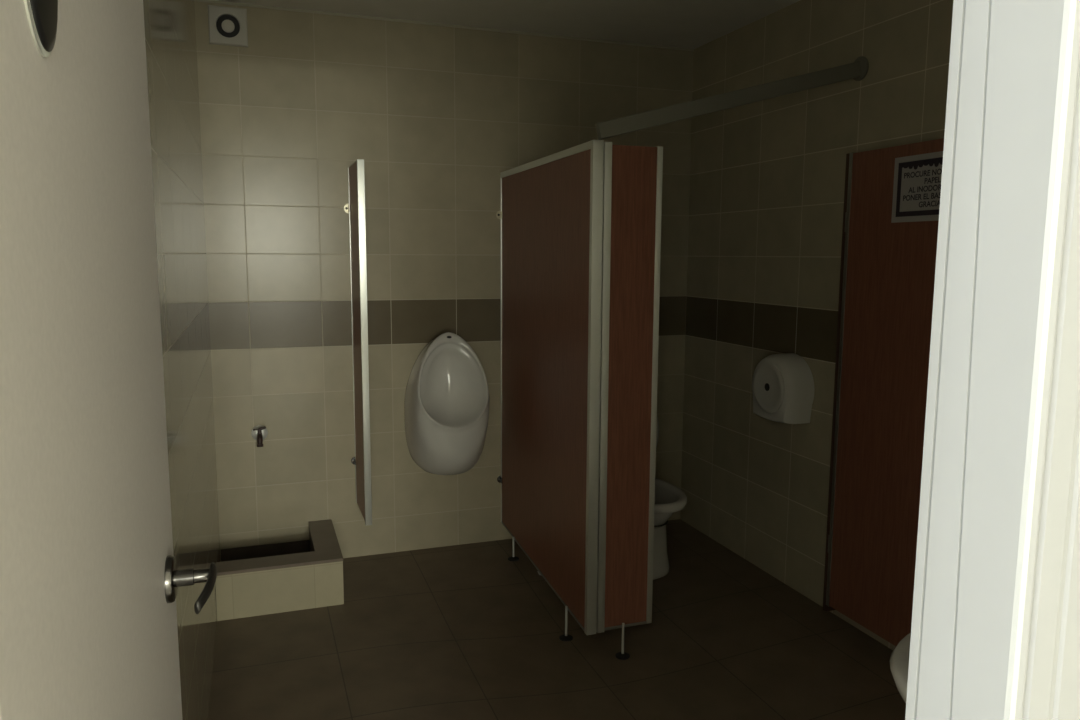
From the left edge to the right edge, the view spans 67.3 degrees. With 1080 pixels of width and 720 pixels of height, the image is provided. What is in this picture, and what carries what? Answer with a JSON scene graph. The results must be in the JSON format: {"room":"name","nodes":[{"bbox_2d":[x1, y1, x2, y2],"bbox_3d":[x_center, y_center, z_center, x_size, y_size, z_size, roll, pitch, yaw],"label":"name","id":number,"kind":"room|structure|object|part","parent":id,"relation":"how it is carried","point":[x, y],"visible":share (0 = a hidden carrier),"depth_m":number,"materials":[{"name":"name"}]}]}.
{"room":"public restroom","nodes":[
{"label":"public restroom","id":0,"kind":"room"},
{"bbox_2d":[0,0,216,719],"bbox_3d":[-0.377,0.266,0.771,0.089,2.005,0.672,-2,8,-17],"label":"door","id":1,"kind":"structure","parent":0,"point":[90,577],"depth_m":0.63,"materials":[{"name":"paint"}]},
{"bbox_3d":[-0.468,0.278,1.029,0.009,0.059,0.059,-2,8,-17],"label":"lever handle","id":2,"kind":"part","parent":1,"relation":"part of","materials":[{"name":"grey metal"}]},
{"bbox_3d":[-0.413,0.282,1.008,0.013,0.032,0.088,-1,7,-10],"label":"lever","id":3,"kind":"part","parent":1,"relation":"part of","materials":[{"name":"grey metal"}]},
{"bbox_2d":[143,0,220,719],"bbox_3d":[-0.906,-0.058,1.871,0.120,2.380,3.180,-2,8,-19],"label":"wall","id":4,"kind":"structure","parent":0,"point":[170,27],"depth_m":2.14,"materials":[{"name":"tile"}]},
{"bbox_2d":[194,1,692,557],"bbox_3d":[-0.338,-0.306,3.808,2.496,2.380,0.120,-2,8,-19],"label":"wall","id":5,"kind":"structure","parent":0,"point":[434,115],"depth_m":3.59,"materials":[{"name":"tile"}]},
{"bbox_2d":[208,5,247,46],"bbox_3d":[-1.257,-1.345,3.267,0.146,0.146,0.020,-2,8,-19],"label":"fan","id":6,"kind":"object","parent":5,"relation":"attached to","point":[227,25],"visible":1,"depth_m":3.26,"materials":[{"name":"white plastic"}]},
{"bbox_2d":[216,15,239,37],"bbox_3d":[-1.258,-1.345,3.271,0.089,0.089,0.004,-2,8,-19],"label":"grille","id":7,"kind":"object","parent":6,"relation":"attached to","point":[227,26],"depth_m":3.26,"materials":[{"name":"black plastic"}]},
{"bbox_2d":[251,425,267,446],"bbox_3d":[-1.200,0.324,3.473,0.068,0.082,0.083,-2,8,-19],"label":"tap","id":8,"kind":"object","parent":5,"relation":"attached to","point":[259,433],"visible":1,"depth_m":3.48,"materials":[{"name":"silver metal"}]},
{"bbox_3d":[-1.197,0.302,3.462,0.052,0.035,0.018,-2,8,-19],"label":"tap handle","id":9,"kind":"part","parent":8,"relation":"part of","materials":[{"name":"grey metal"}]},
{"bbox_3d":[-1.199,0.339,3.471,0.027,0.054,0.076,-2,8,-19],"label":"spout","id":10,"kind":"part","parent":8,"relation":"part of","materials":[{"name":"grey metal"}]},
{"bbox_2d":[344,159,371,525],"bbox_3d":[-0.775,-0.070,3.438,0.048,1.491,0.334,-2,8,-19],"label":"screen","id":11,"kind":"object","parent":5,"relation":"attached to","point":[355,208],"visible":1,"depth_m":3.36,"materials":[{"name":"brown wood"}]},
{"bbox_3d":[-0.767,-0.071,3.447,0.020,1.485,0.305,-2,8,-19],"label":"screen panel","id":12,"kind":"part","parent":11,"relation":"part of","materials":[{"name":"brown wood"}]},
{"bbox_2d":[194,0,693,50],"bbox_3d":[-0.310,-1.474,3.597,2.256,0.009,0.006,-2,8,-19],"label":"trim","id":13,"kind":"structure","parent":5,"relation":"attached to","point":[206,1],"depth_m":3.54,"materials":[{"name":"beige"}]},
{"bbox_2d":[404,332,488,474],"bbox_3d":[-0.406,0.203,3.614,0.352,0.656,0.319,-2,8,-19],"label":"urinal","id":14,"kind":"object","parent":5,"relation":"attached to","point":[446,400],"depth_m":3.56,"materials":[{"name":"white ceramic"}]},
{"bbox_2d":[214,0,799,48],"bbox_3d":[0.200,-1.340,2.163,2.496,0.100,3.300,-2,8,-19],"label":"ceiling","id":15,"kind":"structure","parent":0,"point":[689,24],"depth_m":3.40,"materials":[{"name":"paint"}]},
{"bbox_2d":[208,519,905,719],"bbox_3d":[0.187,1.149,2.485,2.496,0.160,3.300,-2,8,-19],"label":"floor","id":16,"kind":"structure","parent":0,"point":[463,631],"depth_m":2.87,"materials":[{"name":"tile"}]},
{"bbox_2d":[215,519,343,620],"bbox_3d":[-1.080,0.852,3.360,0.470,0.190,0.502,-2,8,-19],"label":"basin","id":17,"kind":"object","parent":16,"relation":"on","point":[257,580],"visible":0.98,"depth_m":3.15,"materials":[{"name":"tile"}]},
{"bbox_2d":[653,416,686,579],"bbox_3d":[0.399,0.539,3.650,0.404,0.808,0.765,-2,8,-19],"label":"toilet","id":18,"kind":"object","parent":16,"relation":"on","point":[669,499],"visible":0.21,"depth_m":3.53,"materials":[{"name":"white ceramic"}]},
{"bbox_3d":[0.417,0.748,3.622,0.330,0.402,0.650,-2,8,-19],"label":"bowl","id":19,"kind":"part","parent":18,"relation":"part of","materials":[{"name":"white ceramic"}]},
{"bbox_2d":[496,56,868,659],"bbox_3d":[0.459,-0.073,3.399,1.045,2.142,1.231,-2,8,-19],"label":"partition","id":20,"kind":"object","parent":16,"relation":"on","point":[580,225],"depth_m":2.88,"materials":[{"name":"brown wood"}]},
{"bbox_3d":[-0.121,0.856,3.706,0.009,0.098,0.009,-2,8,-19],"label":"leg","id":21,"kind":"part","parent":20,"relation":"part of","materials":[{"name":"white metal"}]},
{"bbox_3d":[0.003,0.874,3.413,0.035,0.054,1.112,-2,8,-18],"label":"rail","id":22,"kind":"part","parent":20,"relation":"part of","materials":[{"name":"silver metal"}]},
{"bbox_3d":[0.012,-0.779,3.199,0.037,0.026,1.112,-2,8,-18],"label":"rail","id":23,"kind":"part","parent":20,"relation":"part of","materials":[{"name":"silver metal"}]},
{"bbox_3d":[0.007,0.063,3.308,0.029,1.680,1.112,-2,8,-18],"label":"panel","id":24,"kind":"part","parent":20,"relation":"part of","materials":[{"name":"brown laminate"}]},
{"bbox_3d":[0.099,0.982,3.046,0.009,0.120,0.009,-2,8,-19],"label":"leg","id":25,"kind":"part","parent":20,"relation":"part of","materials":[{"name":"white metal"}]},
{"bbox_3d":[0.184,0.125,2.773,0.037,1.707,0.022,-2,8,-19],"label":"corner post","id":26,"kind":"part","parent":20,"relation":"part of","materials":[{"name":"silver metal"}]},
{"bbox_3d":[0.298,1.000,2.909,0.009,0.117,0.009,-2,8,-19],"label":"leg","id":27,"kind":"part","parent":20,"relation":"part of","materials":[{"name":"white metal"}]},
{"bbox_3d":[0.304,0.956,2.931,0.168,0.010,0.026,-2,8,-19],"label":"rail","id":28,"kind":"part","parent":20,"relation":"part of","materials":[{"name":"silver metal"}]},
{"bbox_3d":[0.308,0.119,2.823,0.172,1.682,0.022,-2,8,-19],"label":"panel","id":29,"kind":"part","parent":20,"relation":"part of","materials":[{"name":"brown wood"}]},
{"bbox_2d":[680,0,953,649],"bbox_3d":[1.333,-0.148,2.660,0.120,2.380,3.180,-2,8,-19],"label":"wall","id":30,"kind":"structure","parent":0,"point":[767,187],"depth_m":3.39,"materials":[{"name":"tile"}]},
{"bbox_2d":[752,353,813,423],"bbox_3d":[0.981,0.112,3.320,0.124,0.275,0.280,-2,8,-19],"label":"dispenser","id":31,"kind":"object","parent":30,"relation":"attached to","point":[782,384],"visible":1,"depth_m":3.23,"materials":[{"name":"white plastic"}]},
{"bbox_2d":[823,138,943,645],"bbox_3d":[1.224,0.149,2.716,0.069,1.710,0.644,-2,8,-19],"label":"door","id":32,"kind":"structure","parent":30,"relation":"in","point":[886,287],"depth_m":2.79,"materials":[{"name":"brown wood"}]},
{"bbox_3d":[1.123,0.111,3.008,0.063,1.710,0.021,-2,8,-19],"label":"hinge post","id":33,"kind":"part","parent":32,"relation":"part of","materials":[{"name":"grey"}]},
{"bbox_2d":[891,151,942,222],"bbox_3d":[1.224,-0.541,2.531,0.002,0.210,0.328,-2,8,-19],"label":"paper sign","id":34,"kind":"object","parent":32,"relation":"attached to","point":[917,178],"visible":0.59,"depth_m":2.59,"materials":[{"name":"grey paper"}]},
{"bbox_3d":[0.074,-0.034,0.479,6.000,2.700,0.082,-2,8,-19],"label":"wall","id":35,"kind":"structure","parent":0,"visible":0},
{"bbox_2d":[890,633,910,703],"bbox_3d":[0.831,0.592,1.188,0.520,0.478,0.578,-2,8,-19],"label":"washbasin","id":36,"kind":"object","parent":35,"relation":"attached to","point":[899,659],"visible":0.16,"depth_m":1.28,"materials":[{"name":"white ceramic"}]},
{"bbox_2d":[905,0,1079,719],"bbox_3d":[0.338,0.288,0.611,0.070,2.030,0.092,-2,8,-19],"label":"trim","id":37,"kind":"structure","parent":35,"relation":"attached to","point":[995,627],"depth_m":0.55,"materials":[{"name":"white paint"}]}
]}

